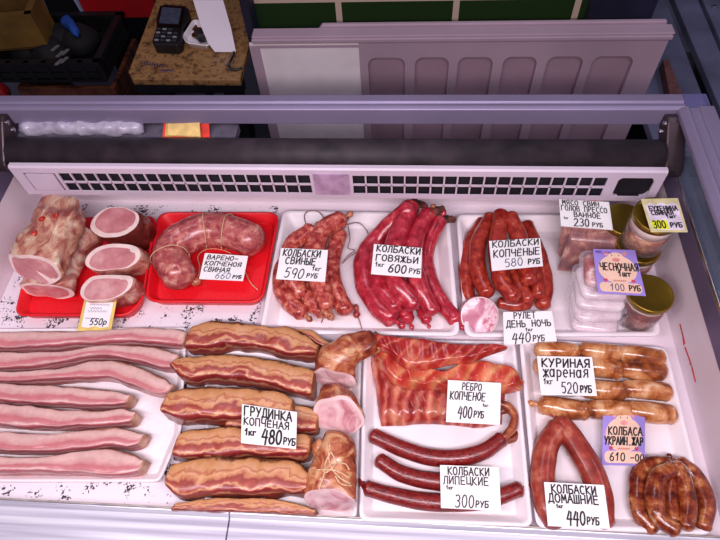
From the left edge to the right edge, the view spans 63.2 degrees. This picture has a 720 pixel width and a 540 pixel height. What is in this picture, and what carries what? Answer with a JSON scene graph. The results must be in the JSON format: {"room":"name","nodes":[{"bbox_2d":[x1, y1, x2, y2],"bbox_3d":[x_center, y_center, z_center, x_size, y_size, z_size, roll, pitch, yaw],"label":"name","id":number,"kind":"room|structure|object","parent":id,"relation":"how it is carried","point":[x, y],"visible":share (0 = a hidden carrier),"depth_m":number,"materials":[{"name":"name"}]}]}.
{"room":"food shop","nodes":[
{"label":"food shop","id":0,"kind":"room"},
{"bbox_2d":[4,0,689,137],"bbox_3d":[0.182,-0.264,2.305,8.000,0.040,5.400,1,56,4],"label":"floor","id":1,"kind":"structure","parent":0,"point":[252,87],"depth_m":2.76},
{"bbox_2d":[44,0,79,11],"bbox_3d":[-1.796,-1.531,2.647,1.150,1.000,0.550,1,56,4],"label":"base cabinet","id":2,"kind":"object","parent":1,"relation":"on","point":[52,5],"visible":0.02,"depth_m":2.62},
{"bbox_2d":[17,39,163,123],"bbox_3d":[-0.977,-0.587,2.264,0.345,0.506,0.270,1,56,4],"label":"wooden crate","id":3,"kind":"object","parent":1,"relation":"on","point":[122,84],"visible":0.1,"depth_m":2.00,"materials":[{"name":"brown wood"}]},
{"bbox_2d":[0,11,129,82],"bbox_3d":[-1.057,-0.772,2.023,0.445,0.080,0.287,1,56,4],"label":"crate","id":4,"kind":"object","parent":3,"relation":"on","point":[98,65],"visible":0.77,"depth_m":1.96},
{"bbox_2d":[0,0,54,50],"bbox_3d":[-1.201,-0.839,1.951,0.361,0.120,0.195,18,59,15],"label":"box","id":5,"kind":"object","parent":4,"relation":"on","point":[24,24],"visible":1,"depth_m":1.91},
{"bbox_2d":[8,13,100,58],"bbox_3d":[-1.062,-0.796,2.007,0.292,0.122,0.224,16,59,13],"label":"bags","id":6,"kind":"object","parent":4,"relation":"in","point":[89,39],"depth_m":1.98,"materials":[{"name":"plastic"}]},
{"bbox_2d":[74,0,214,94],"bbox_3d":[-0.877,-1.192,2.153,0.344,1.350,0.550,1,56,4],"label":"cabinet","id":7,"kind":"object","parent":1,"relation":"on","point":[137,13],"visible":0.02,"depth_m":2.08,"materials":[{"name":"paint"}]},
{"bbox_2d":[129,0,255,137],"bbox_3d":[-0.429,-0.577,2.046,0.327,0.802,0.738,1,56,4],"label":"countertop","id":8,"kind":"structure","parent":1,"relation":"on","point":[193,70],"depth_m":1.55,"materials":[{"name":"stone"}]},
{"bbox_2d":[152,5,190,53],"bbox_3d":[-0.519,-0.667,1.608,0.089,0.038,0.192,-3,56,2],"label":"card terminal","id":9,"kind":"object","parent":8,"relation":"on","point":[172,21],"visible":0.98,"depth_m":1.59,"materials":[{"name":"black plastic"}]},
{"bbox_2d":[183,19,209,49],"bbox_3d":[-0.439,-0.642,1.598,0.082,0.019,0.117,1,56,4],"label":"dish","id":10,"kind":"object","parent":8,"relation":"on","point":[191,41],"visible":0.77,"depth_m":1.59,"materials":[{"name":"ceramic"}]},
{"bbox_2d":[193,0,235,51],"bbox_3d":[-0.383,-0.643,1.543,0.106,0.101,0.086,1,56,4],"label":"paper sheet","id":11,"kind":"object","parent":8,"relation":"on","point":[212,14],"visible":1,"depth_m":1.54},
{"bbox_2d":[0,94,719,539],"bbox_3d":[-0.058,0.351,1.218,1.243,1.112,0.850,1,56,4],"label":"display case","id":12,"kind":"object","parent":1,"relation":"on","point":[463,176],"visible":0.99,"depth_m":0.96,"materials":[{"name":"metal"}]},
{"bbox_2d":[16,121,144,135],"bbox_3d":[-0.494,-0.254,1.036,0.232,0.029,0.032,1,56,4],"label":"bag","id":13,"kind":"object","parent":12,"relation":"on","point":[110,128],"visible":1,"depth_m":1.03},
{"bbox_2d":[0,204,277,506],"bbox_3d":[-0.407,0.104,0.991,0.468,0.002,0.554,1,56,4],"label":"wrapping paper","id":14,"kind":"object","parent":12,"relation":"on","point":[151,314],"visible":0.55,"depth_m":0.99,"materials":[{"name":"paper"}]},
{"bbox_2d":[16,216,155,317],"bbox_3d":[-0.489,-0.006,1.053,0.249,0.024,0.218,1,56,4],"label":"tray","id":15,"kind":"object","parent":14,"relation":"on","point":[27,306],"visible":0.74,"depth_m":1.02,"materials":[{"name":"plastic"}]},
{"bbox_2d":[19,227,102,299],"bbox_3d":[-0.530,-0.021,1.041,0.098,0.049,0.147,8,57,9],"label":"pork loin","id":16,"kind":"object","parent":15,"relation":"on","point":[65,289],"visible":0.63,"depth_m":1.02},
{"bbox_2d":[7,195,85,283],"bbox_3d":[-0.538,-0.057,1.006,0.100,0.072,0.150,1,56,4],"label":"ham","id":17,"kind":"object","parent":16,"relation":"on","point":[45,256],"visible":0.98,"depth_m":0.98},
{"bbox_2d":[79,273,145,305],"bbox_3d":[-0.422,0.033,0.996,0.103,0.055,0.058,1,56,4],"label":"chunk","id":18,"kind":"object","parent":15,"relation":"on","point":[123,289],"visible":0.94,"depth_m":0.98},
{"bbox_2d":[86,244,151,276],"bbox_3d":[-0.423,-0.018,1.027,0.105,0.060,0.060,1,56,4],"label":"chunk","id":19,"kind":"object","parent":15,"relation":"on","point":[125,259],"visible":0.92,"depth_m":1.01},
{"bbox_2d":[90,206,156,249],"bbox_3d":[-0.427,-0.074,1.058,0.108,0.072,0.070,1,56,4],"label":"chunk","id":20,"kind":"object","parent":15,"relation":"on","point":[118,225],"visible":0.92,"depth_m":1.03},
{"bbox_2d":[0,327,186,481],"bbox_3d":[-0.491,0.205,0.918,0.454,0.016,0.265,1,56,4],"label":"tray","id":21,"kind":"object","parent":14,"relation":"on","point":[163,433],"visible":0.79,"depth_m":0.89,"materials":[{"name":"plastic"}]},
{"bbox_2d":[0,384,138,410],"bbox_3d":[-0.479,0.197,0.907,0.269,0.032,0.033,1,56,4],"label":"bacon slab","id":22,"kind":"object","parent":21,"relation":"on","point":[73,397],"visible":0.9,"depth_m":0.89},
{"bbox_2d":[0,403,142,431],"bbox_3d":[-0.464,0.227,0.886,0.267,0.031,0.038,1,56,4],"label":"bacon slab","id":23,"kind":"object","parent":21,"relation":"on","point":[18,417],"visible":0.91,"depth_m":0.87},
{"bbox_2d":[0,449,149,477],"bbox_3d":[-0.439,0.280,0.850,0.268,0.031,0.036,0,56,3],"label":"bacon slab","id":24,"kind":"object","parent":21,"relation":"on","point":[100,462],"visible":1,"depth_m":0.83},
{"bbox_2d":[0,427,150,455],"bbox_3d":[-0.448,0.255,0.867,0.273,0.032,0.035,-3,56,2],"label":"bacon slab","id":25,"kind":"object","parent":21,"relation":"on","point":[11,443],"visible":0.93,"depth_m":0.85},
{"bbox_2d":[0,361,177,398],"bbox_3d":[-0.453,0.169,0.924,0.340,0.032,0.053,1,56,4],"label":"bacon slab","id":26,"kind":"object","parent":21,"relation":"on","point":[143,380],"visible":0.91,"depth_m":0.91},
{"bbox_2d":[0,345,181,372],"bbox_3d":[-0.458,0.144,0.941,0.348,0.032,0.042,-1,56,3],"label":"bacon slab","id":27,"kind":"object","parent":21,"relation":"on","point":[152,358],"visible":0.9,"depth_m":0.93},
{"bbox_2d":[0,328,187,352],"bbox_3d":[-0.462,0.117,0.960,0.369,0.032,0.032,-2,56,2],"label":"bacon slab","id":28,"kind":"object","parent":21,"relation":"on","point":[163,338],"visible":0.85,"depth_m":0.95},
{"bbox_2d":[77,299,116,330],"bbox_3d":[-0.436,0.074,0.972,0.059,0.010,0.060,1,56,4],"label":"price card","id":29,"kind":"object","parent":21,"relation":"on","point":[95,316],"visible":1,"depth_m":0.97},
{"bbox_2d":[88,304,109,318],"bbox_3d":[-0.437,0.069,0.973,0.037,0.004,0.026,1,56,4],"label":"print","id":30,"kind":"object","parent":29,"relation":"on","point":[95,311],"depth_m":0.97},
{"bbox_2d":[146,212,277,305],"bbox_3d":[-0.269,-0.021,1.050,0.229,0.024,0.199,1,56,4],"label":"tray","id":31,"kind":"object","parent":14,"relation":"on","point":[209,292],"visible":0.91,"depth_m":1.03,"materials":[{"name":"plastic"}]},
{"bbox_2d":[150,212,264,289],"bbox_3d":[-0.267,-0.035,1.029,0.194,0.067,0.156,1,56,4],"label":"sausage","id":32,"kind":"object","parent":31,"relation":"on","point":[173,249],"visible":0.99,"depth_m":1.02,"materials":[{"name":"food"}]},
{"bbox_2d":[199,253,247,280],"bbox_3d":[-0.236,-0.005,1.013,0.080,0.009,0.052,1,56,4],"label":"price card","id":33,"kind":"object","parent":31,"relation":"on","point":[214,266],"visible":1,"depth_m":1.01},
{"bbox_2d":[167,123,200,136],"bbox_3d":[-0.306,-0.249,1.015,0.060,0.025,0.028,1,56,4],"label":"paper card","id":34,"kind":"object","parent":12,"relation":"on","point":[174,129],"visible":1,"depth_m":1.01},
{"bbox_2d":[162,123,209,137],"bbox_3d":[-0.304,-0.248,1.022,0.085,0.025,0.026,1,56,4],"label":"paper card","id":35,"kind":"object","parent":12,"relation":"on","point":[204,128],"visible":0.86,"depth_m":1.02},
{"bbox_2d":[205,350,361,516],"bbox_3d":[-0.127,0.234,0.878,0.261,0.012,0.255,1,56,4],"label":"tray","id":36,"kind":"object","parent":12,"relation":"on","point":[356,389],"visible":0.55,"depth_m":0.89,"materials":[{"name":"plastic"}]},
{"bbox_2d":[161,386,295,425],"bbox_3d":[-0.193,0.203,0.870,0.197,0.045,0.054,1,56,4],"label":"smoked belly","id":37,"kind":"object","parent":36,"relation":"on","point":[191,405],"visible":0.89,"depth_m":0.85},
{"bbox_2d":[164,455,310,500],"bbox_3d":[-0.168,0.290,0.818,0.204,0.044,0.054,-2,56,2],"label":"smoked belly","id":38,"kind":"object","parent":36,"relation":"on","point":[231,476],"visible":0.97,"depth_m":0.80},
{"bbox_2d":[169,354,316,401],"bbox_3d":[-0.180,0.161,0.906,0.232,0.043,0.051,6,57,7],"label":"smoked belly","id":39,"kind":"object","parent":36,"relation":"on","point":[297,381],"visible":0.94,"depth_m":0.89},
{"bbox_2d":[171,426,314,462],"bbox_3d":[-0.167,0.252,0.845,0.202,0.042,0.048,-2,56,3],"label":"smoked belly","id":40,"kind":"object","parent":36,"relation":"on","point":[208,443],"visible":0.68,"depth_m":0.83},
{"bbox_2d":[241,404,296,448],"bbox_3d":[-0.128,0.219,0.821,0.084,0.008,0.059,1,56,4],"label":"price card","id":41,"kind":"object","parent":40,"relation":"on","point":[264,426],"visible":1,"depth_m":0.82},
{"bbox_2d":[171,497,318,516],"bbox_3d":[-0.158,0.326,0.806,0.204,0.023,0.024,1,56,4],"label":"smoked belly","id":42,"kind":"object","parent":36,"relation":"on","point":[264,505],"visible":1,"depth_m":0.80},
{"bbox_2d":[186,320,320,362],"bbox_3d":[-0.168,0.113,0.938,0.214,0.042,0.056,1,56,4],"label":"smoked belly","id":43,"kind":"object","parent":36,"relation":"on","point":[211,337],"visible":0.98,"depth_m":0.92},
{"bbox_2d":[226,404,319,435],"bbox_3d":[-0.128,0.220,0.870,0.139,0.032,0.045,1,56,4],"label":"smoked belly","id":44,"kind":"object","parent":36,"relation":"on","point":[307,422],"visible":0.32,"depth_m":0.85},
{"bbox_2d":[293,327,327,349],"bbox_3d":[-0.075,0.112,0.939,0.073,0.031,0.016,23,61,17],"label":"smoked belly","id":45,"kind":"object","parent":36,"relation":"on","point":[315,338],"visible":0.59,"depth_m":0.93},
{"bbox_2d":[302,431,358,511],"bbox_3d":[-0.039,0.276,0.809,0.077,0.062,0.100,1,56,4],"label":"ham piece","id":46,"kind":"object","parent":36,"relation":"on","point":[332,484],"visible":1,"depth_m":0.79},
{"bbox_2d":[310,386,365,433],"bbox_3d":[-0.030,0.206,0.856,0.078,0.058,0.063,27,62,20],"label":"ham piece","id":47,"kind":"object","parent":36,"relation":"on","point":[338,408],"visible":0.97,"depth_m":0.85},
{"bbox_2d":[312,332,378,387],"bbox_3d":[-0.021,0.132,0.899,0.105,0.068,0.080,1,56,4],"label":"ham piece","id":48,"kind":"object","parent":36,"relation":"on","point":[337,364],"visible":0.97,"depth_m":0.88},
{"bbox_2d":[8,163,668,200],"bbox_3d":[-0.058,-0.150,0.994,1.095,0.071,0.010,1,56,4],"label":"grille","id":49,"kind":"object","parent":12,"relation":"attached to","point":[502,181],"depth_m":0.99,"materials":[{"name":"plastic"}]},
{"bbox_2d":[261,210,458,335],"bbox_3d":[0.005,0.005,1.014,0.321,0.026,0.256,1,56,4],"label":"tray","id":50,"kind":"object","parent":12,"relation":"on","point":[274,315],"visible":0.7,"depth_m":0.99,"materials":[{"name":"plastic"}]},
{"bbox_2d":[272,259,312,321],"bbox_3d":[-0.121,0.028,0.997,0.057,0.034,0.155,-13,57,-5],"label":"sausage","id":51,"kind":"object","parent":50,"relation":"on","point":[294,307],"visible":0.58,"depth_m":0.97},
{"bbox_2d":[279,221,317,303],"bbox_3d":[-0.105,-0.016,1.003,0.065,0.050,0.162,1,56,4],"label":"sausage","id":52,"kind":"object","parent":51,"relation":"on","point":[296,239],"visible":0.58,"depth_m":0.99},
{"bbox_2d":[276,248,327,281],"bbox_3d":[-0.095,-0.009,0.959,0.081,0.011,0.059,1,56,4],"label":"price card","id":53,"kind":"object","parent":52,"relation":"on","point":[294,264],"visible":1,"depth_m":0.96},
{"bbox_2d":[301,281,327,318],"bbox_3d":[-0.080,0.052,0.980,0.034,0.029,0.097,-28,59,-14],"label":"sausage","id":54,"kind":"object","parent":50,"relation":"on","point":[308,298],"visible":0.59,"depth_m":0.97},
{"bbox_2d":[325,222,367,328],"bbox_3d":[-0.027,0.006,1.005,0.084,0.033,0.226,1,56,4],"label":"sausage","id":55,"kind":"object","parent":50,"relation":"on","point":[335,244],"visible":0.82,"depth_m":0.99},
{"bbox_2d":[304,211,353,322],"bbox_3d":[-0.063,-0.014,0.997,0.073,0.050,0.220,6,57,7],"label":"sausage","id":56,"kind":"object","parent":55,"relation":"on","point":[322,292],"visible":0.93,"depth_m":0.99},
{"bbox_2d":[353,201,416,328],"bbox_3d":[0.041,-0.012,0.987,0.110,0.078,0.229,1,56,4],"label":"sausage","id":57,"kind":"object","parent":50,"relation":"on","point":[377,235],"visible":0.75,"depth_m":0.99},
{"bbox_2d":[367,250,402,313],"bbox_3d":[0.036,0.018,0.969,0.044,0.033,0.128,-14,57,-6],"label":"sausage","id":58,"kind":"object","parent":57,"relation":"on","point":[377,284],"visible":0.65,"depth_m":0.94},
{"bbox_2d":[423,210,464,330],"bbox_3d":[0.136,-0.003,0.992,0.079,0.051,0.225,1,56,4],"label":"sausage","id":59,"kind":"object","parent":50,"relation":"on","point":[448,311],"visible":0.89,"depth_m":0.99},
{"bbox_2d":[405,204,444,316],"bbox_3d":[0.110,-0.023,0.990,0.070,0.050,0.217,1,56,4],"label":"sausage","id":60,"kind":"object","parent":59,"relation":"on","point":[424,219],"visible":0.84,"depth_m":0.98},
{"bbox_2d":[382,198,426,311],"bbox_3d":[0.074,-0.036,0.988,0.072,0.047,0.229,4,57,6],"label":"sausage","id":61,"kind":"object","parent":60,"relation":"on","point":[398,233],"visible":0.73,"depth_m":0.97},
{"bbox_2d":[371,244,421,277],"bbox_3d":[0.059,-0.015,0.935,0.080,0.010,0.054,4,57,6],"label":"price card","id":62,"kind":"object","parent":61,"relation":"on","point":[389,260],"visible":1,"depth_m":0.93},
{"bbox_2d":[359,340,531,526],"bbox_3d":[0.121,0.227,0.856,0.244,0.030,0.275,1,56,4],"label":"tray","id":63,"kind":"object","parent":12,"relation":"on","point":[511,461],"depth_m":0.84,"materials":[{"name":"plastic"}]},
{"bbox_2d":[374,453,440,490],"bbox_3d":[0.097,0.287,0.816,0.160,0.025,0.038,8,57,9],"label":"sausage","id":64,"kind":"object","parent":63,"relation":"on","point":[403,474],"visible":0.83,"depth_m":0.81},
{"bbox_2d":[368,428,506,466],"bbox_3d":[0.110,0.255,0.836,0.199,0.025,0.052,1,56,4],"label":"sausage","id":65,"kind":"object","parent":63,"relation":"on","point":[471,455],"visible":0.98,"depth_m":0.82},
{"bbox_2d":[371,356,504,427],"bbox_3d":[0.115,0.178,0.887,0.206,0.024,0.120,1,56,4],"label":"rack","id":66,"kind":"object","parent":63,"relation":"on","point":[397,405],"visible":0.47,"depth_m":0.87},
{"bbox_2d":[375,349,522,395],"bbox_3d":[0.129,0.154,0.878,0.229,0.024,0.063,5,57,7],"label":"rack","id":67,"kind":"object","parent":66,"relation":"on","point":[481,370],"visible":0.86,"depth_m":0.87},
{"bbox_2d":[374,335,507,371],"bbox_3d":[0.117,0.124,0.878,0.210,0.017,0.056,1,56,4],"label":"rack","id":68,"kind":"object","parent":67,"relation":"on","point":[413,354],"visible":1,"depth_m":0.87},
{"bbox_2d":[446,380,500,424],"bbox_3d":[0.162,0.188,0.834,0.079,0.010,0.061,1,56,4],"label":"price card","id":69,"kind":"object","parent":66,"relation":"on","point":[472,402],"visible":1,"depth_m":0.83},
{"bbox_2d":[359,478,529,511],"bbox_3d":[0.115,0.307,0.801,0.237,0.025,0.046,1,56,4],"label":"sausage","id":70,"kind":"object","parent":63,"relation":"on","point":[422,501],"visible":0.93,"depth_m":0.79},
{"bbox_2d":[440,465,500,510],"bbox_3d":[0.148,0.293,0.788,0.080,0.011,0.055,1,56,4],"label":"price card","id":71,"kind":"object","parent":70,"relation":"on","point":[462,487],"visible":1,"depth_m":0.79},
{"bbox_2d":[456,214,659,337],"bbox_3d":[0.325,0.009,0.991,0.316,0.026,0.253,1,56,4],"label":"tray","id":72,"kind":"object","parent":12,"relation":"on","point":[548,226],"visible":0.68,"depth_m":0.99,"materials":[{"name":"plastic"}]},
{"bbox_2d":[458,217,482,298],"bbox_3d":[0.192,-0.016,1.010,0.043,0.027,0.191,9,57,9],"label":"sausage","id":73,"kind":"object","parent":72,"relation":"on","point":[465,280],"visible":0.53,"depth_m":0.99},
{"bbox_2d":[468,212,494,298],"bbox_3d":[0.210,-0.028,1.001,0.048,0.031,0.176,6,57,8],"label":"sausage","id":74,"kind":"object","parent":73,"relation":"on","point":[477,267],"visible":0.93,"depth_m":0.98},
{"bbox_2d":[488,208,520,303],"bbox_3d":[0.238,-0.027,0.980,0.047,0.032,0.188,1,56,4],"label":"sausage","id":75,"kind":"object","parent":74,"relation":"on","point":[501,280],"visible":0.8,"depth_m":0.95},
{"bbox_2d":[458,296,498,331],"bbox_3d":[0.192,0.074,0.952,0.066,0.056,0.065,1,56,4],"label":"roll","id":76,"kind":"object","parent":72,"relation":"on","point":[482,314],"visible":0.86,"depth_m":0.94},
{"bbox_2d":[496,297,532,311],"bbox_3d":[0.254,0.056,0.960,0.059,0.023,0.027,1,56,4],"label":"sausage","id":77,"kind":"object","parent":72,"relation":"on","point":[519,306],"visible":0.7,"depth_m":0.95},
{"bbox_2d":[509,269,534,303],"bbox_3d":[0.264,0.026,0.964,0.029,0.027,0.069,-16,57,-7],"label":"sausage","id":78,"kind":"object","parent":72,"relation":"on","point":[527,296],"visible":0.63,"depth_m":0.95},
{"bbox_2d":[506,211,537,285],"bbox_3d":[0.271,-0.038,0.984,0.032,0.030,0.150,-5,56,0],"label":"sausage","id":79,"kind":"object","parent":78,"relation":"on","point":[515,228],"visible":0.7,"depth_m":0.98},
{"bbox_2d":[489,238,542,270],"bbox_3d":[0.253,-0.025,0.945,0.085,0.009,0.055,-3,56,2],"label":"price card","id":80,"kind":"object","parent":79,"relation":"on","point":[517,253],"visible":1,"depth_m":0.94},
{"bbox_2d":[522,220,553,310],"bbox_3d":[0.304,-0.012,0.999,0.038,0.029,0.181,-2,56,2],"label":"sausage","id":81,"kind":"object","parent":72,"relation":"on","point":[543,304],"visible":0.62,"depth_m":0.97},
{"bbox_2d":[530,267,545,299],"bbox_3d":[0.290,0.016,0.967,0.026,0.024,0.073,-6,56,0],"label":"sausage","id":82,"kind":"object","parent":72,"relation":"on","point":[538,289],"visible":0.59,"depth_m":0.95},
{"bbox_2d":[557,200,601,255],"bbox_3d":[0.376,-0.069,1.000,0.084,0.079,0.079,1,56,4],"label":"pack","id":83,"kind":"object","parent":72,"relation":"on","point":[565,231],"visible":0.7,"depth_m":0.97,"materials":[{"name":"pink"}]},
{"bbox_2d":[559,199,612,229],"bbox_3d":[0.370,-0.091,0.961,0.083,0.007,0.054,4,57,6],"label":"price card","id":84,"kind":"object","parent":83,"relation":"on","point":[573,213],"visible":1,"depth_m":0.96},
{"bbox_2d":[558,229,617,271],"bbox_3d":[0.384,-0.036,0.986,0.092,0.065,0.063,6,57,7],"label":"pack","id":85,"kind":"object","parent":72,"relation":"on","point":[577,245],"visible":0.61,"depth_m":0.97,"materials":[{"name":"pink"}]},
{"bbox_2d":[570,303,617,331],"bbox_3d":[0.376,0.073,0.942,0.084,0.017,0.074,6,57,8],"label":"pack","id":86,"kind":"object","parent":72,"relation":"on","point":[577,326],"visible":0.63,"depth_m":0.92,"materials":[{"name":"white"}]},
{"bbox_2d":[570,289,622,322],"bbox_3d":[0.375,0.055,0.932,0.088,0.018,0.077,1,56,4],"label":"pack","id":87,"kind":"object","parent":86,"relation":"on","point":[581,316],"visible":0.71,"depth_m":0.91,"materials":[{"name":"white"}]},
{"bbox_2d":[573,279,624,312],"bbox_3d":[0.376,0.038,0.923,0.086,0.017,0.076,1,56,4],"label":"pack","id":88,"kind":"object","parent":87,"relation":"on","point":[609,307],"visible":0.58,"depth_m":0.91,"materials":[{"name":"white"}]},
{"bbox_2d":[576,266,626,301],"bbox_3d":[0.379,0.020,0.913,0.088,0.018,0.076,1,56,4],"label":"pack","id":89,"kind":"object","parent":88,"relation":"on","point":[587,293],"visible":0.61,"depth_m":0.90,"materials":[{"name":"white"}]},
{"bbox_2d":[582,253,596,288],"bbox_3d":[0.382,0.003,0.903,0.084,0.018,0.074,7,57,8],"label":"pack","id":90,"kind":"object","parent":89,"relation":"on","point":[589,275],"visible":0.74,"depth_m":0.90,"materials":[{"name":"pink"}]},
{"bbox_2d":[593,249,645,295],"bbox_3d":[0.390,0.003,0.883,0.068,0.011,0.077,1,56,4],"label":"price card","id":91,"kind":"object","parent":90,"relation":"on","point":[617,271],"visible":1,"depth_m":0.88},
{"bbox_2d":[607,203,633,236],"bbox_3d":[0.439,-0.064,0.994,0.068,0.074,0.068,1,56,4],"label":"jar","id":92,"kind":"object","parent":72,"relation":"on","point":[621,213],"visible":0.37,"depth_m":0.97,"materials":[{"name":"gold glass"}]},
{"bbox_2d":[614,234,661,274],"bbox_3d":[0.447,-0.018,0.963,0.068,0.074,0.068,1,56,4],"label":"jar","id":93,"kind":"object","parent":72,"relation":"on","point":[645,263],"visible":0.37,"depth_m":0.92,"materials":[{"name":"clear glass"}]},
{"bbox_2d":[622,197,672,255],"bbox_3d":[0.447,-0.064,0.904,0.069,0.076,0.068,1,56,4],"label":"jar","id":94,"kind":"object","parent":93,"relation":"on","point":[637,236],"visible":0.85,"depth_m":0.89,"materials":[{"name":"clear glass"}]},
{"bbox_2d":[641,198,687,231],"bbox_3d":[0.448,-0.081,0.863,0.055,0.004,0.063,1,56,4],"label":"price card","id":95,"kind":"object","parent":94,"relation":"on","point":[662,214],"visible":1,"depth_m":0.86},
{"bbox_2d":[619,274,674,330],"bbox_3d":[0.442,0.055,0.915,0.068,0.074,0.068,1,56,4],"label":"jar","id":96,"kind":"object","parent":72,"relation":"on","point":[640,313],"visible":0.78,"depth_m":0.89,"materials":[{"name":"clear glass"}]},
{"bbox_2d":[519,340,708,534],"bbox_3d":[0.352,0.231,0.844,0.225,0.022,0.278,1,56,4],"label":"tray","id":97,"kind":"object","parent":12,"relation":"on","point":[660,440],"visible":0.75,"depth_m":0.84,"materials":[{"name":"plastic"}]},
{"bbox_2d":[530,419,564,529],"bbox_3d":[0.261,0.272,0.809,0.050,0.035,0.163,9,57,10],"label":"sausage","id":98,"kind":"object","parent":97,"relation":"on","point":[546,447],"visible":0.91,"depth_m":0.80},
{"bbox_2d":[544,482,609,528],"bbox_3d":[0.281,0.305,0.759,0.078,0.008,0.053,1,56,4],"label":"price card","id":99,"kind":"object","parent":98,"relation":"on","point":[567,504],"visible":1,"depth_m":0.76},
{"bbox_2d":[533,341,580,356],"bbox_3d":[0.301,0.123,0.894,0.071,0.027,0.027,1,56,4],"label":"sausage","id":100,"kind":"object","parent":97,"relation":"on","point":[551,348],"visible":0.85,"depth_m":0.88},
{"bbox_2d":[503,311,556,344],"bbox_3d":[0.263,0.090,0.909,0.080,0.013,0.056,1,56,4],"label":"price card","id":101,"kind":"object","parent":100,"relation":"on","point":[530,327],"visible":1,"depth_m":0.91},
{"bbox_2d":[527,395,590,420],"bbox_3d":[0.291,0.202,0.856,0.091,0.031,0.032,6,57,8],"label":"sausage","id":102,"kind":"object","parent":97,"relation":"on","point":[577,410],"visible":0.98,"depth_m":0.84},
{"bbox_2d":[549,413,615,529],"bbox_3d":[0.309,0.268,0.809,0.046,0.035,0.171,-13,57,-5],"label":"sausage","id":103,"kind":"object","parent":97,"relation":"on","point":[590,469],"visible":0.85,"depth_m":0.80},
{"bbox_2d":[580,341,621,360],"bbox_3d":[0.365,0.124,0.889,0.063,0.027,0.030,1,56,4],"label":"sausage","id":104,"kind":"object","parent":97,"relation":"on","point":[596,350],"visible":0.99,"depth_m":0.88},
{"bbox_2d":[583,380,627,399],"bbox_3d":[0.362,0.179,0.867,0.069,0.031,0.030,1,56,4],"label":"sausage","id":105,"kind":"object","parent":97,"relation":"on","point":[617,390],"visible":0.78,"depth_m":0.85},
{"bbox_2d":[592,358,623,379],"bbox_3d":[0.367,0.147,0.887,0.065,0.032,0.033,7,57,8],"label":"sausage","id":106,"kind":"object","parent":97,"relation":"on","point":[603,368],"visible":0.73,"depth_m":0.87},
{"bbox_2d":[587,399,631,419],"bbox_3d":[0.362,0.203,0.851,0.067,0.031,0.030,1,56,4],"label":"sausage","id":107,"kind":"object","parent":97,"relation":"on","point":[599,407],"visible":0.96,"depth_m":0.84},
{"bbox_2d":[602,414,644,465],"bbox_3d":[0.371,0.235,0.823,0.070,0.011,0.077,1,56,4],"label":"price card","id":108,"kind":"object","parent":97,"relation":"on","point":[623,436],"visible":1,"depth_m":0.82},
{"bbox_2d":[619,345,666,365],"bbox_3d":[0.424,0.129,0.881,0.069,0.028,0.028,8,57,9],"label":"sausage","id":109,"kind":"object","parent":97,"relation":"on","point":[632,353],"visible":1,"depth_m":0.87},
{"bbox_2d":[621,361,667,380],"bbox_3d":[0.426,0.150,0.881,0.071,0.032,0.034,1,56,4],"label":"sausage","id":110,"kind":"object","parent":97,"relation":"on","point":[632,370],"visible":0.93,"depth_m":0.87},
{"bbox_2d":[623,379,673,401],"bbox_3d":[0.424,0.177,0.865,0.073,0.030,0.030,5,57,7],"label":"sausage","id":111,"kind":"object","parent":97,"relation":"on","point":[637,388],"visible":0.98,"depth_m":0.85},
{"bbox_2d":[627,455,670,534],"bbox_3d":[0.387,0.296,0.791,0.052,0.026,0.112,22,60,17],"label":"sausage","id":112,"kind":"object","parent":97,"relation":"on","point":[637,476],"visible":0.84,"depth_m":0.78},
{"bbox_2d":[643,461,681,537],"bbox_3d":[0.396,0.297,0.768,0.044,0.027,0.096,9,58,10],"label":"sausage","id":113,"kind":"object","parent":112,"relation":"on","point":[654,494],"visible":1,"depth_m":0.76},
{"bbox_2d":[628,400,678,424],"bbox_3d":[0.420,0.206,0.845,0.073,0.031,0.031,5,57,7],"label":"sausage","id":114,"kind":"object","parent":97,"relation":"on","point":[654,413],"visible":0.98,"depth_m":0.83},
{"bbox_2d":[666,478,679,521],"bbox_3d":[0.415,0.298,0.777,0.024,0.020,0.075,13,58,12],"label":"sausage","id":115,"kind":"object","parent":97,"relation":"on","point":[672,500],"visible":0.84,"depth_m":0.77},
{"bbox_2d":[672,460,697,531],"bbox_3d":[0.426,0.296,0.770,0.030,0.023,0.090,1,56,4],"label":"sausage","id":116,"kind":"object","parent":97,"relation":"on","point":[688,502],"visible":0.97,"depth_m":0.76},
{"bbox_2d":[666,453,716,531],"bbox_3d":[0.444,0.295,0.781,0.057,0.038,0.102,1,56,4],"label":"sausage","id":117,"kind":"object","parent":97,"relation":"on","point":[707,508],"visible":0.82,"depth_m":0.77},
{"bbox_3d":[0.305,0.174,0.875,0.071,0.031,0.031,1,56,4],"label":"sausage","id":118,"kind":"object","parent":97,"relation":"on","visible":0},
{"bbox_2d":[537,356,596,395],"bbox_3d":[0.301,0.154,0.854,0.080,0.008,0.059,1,56,4],"label":"price card","id":119,"kind":"object","parent":118,"relation":"on","point":[558,375],"visible":1,"depth_m":0.85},
{"bbox_2d":[239,0,657,41],"bbox_3d":[0.244,-0.706,1.849,1.025,1.200,0.560,1,56,4],"label":"wall","id":120,"kind":"structure","parent":1,"relation":"on","point":[257,14],"depth_m":1.51,"materials":[{"name":"green tile"}]},
{"bbox_2d":[249,19,674,138],"bbox_3d":[0.252,-0.340,1.774,1.018,0.880,0.056,1,56,4],"label":"panel","id":121,"kind":"object","parent":1,"relation":"on","point":[603,56],"visible":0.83,"depth_m":1.48,"materials":[{"name":"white plastic"}]},
{"bbox_2d":[626,0,719,263],"bbox_3d":[1.038,-0.445,1.954,0.550,0.655,0.775,1,56,4],"label":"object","id":122,"kind":"object","parent":1,"relation":"on","point":[696,71],"visible":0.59,"depth_m":1.72,"materials":[{"name":"metal"}]},
{"bbox_2d":[659,60,681,93],"bbox_3d":[0.843,-0.502,1.598,0.035,0.030,0.186,1,56,4],"label":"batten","id":123,"kind":"object","parent":122,"relation":"on","point":[670,85],"visible":0.64,"depth_m":1.60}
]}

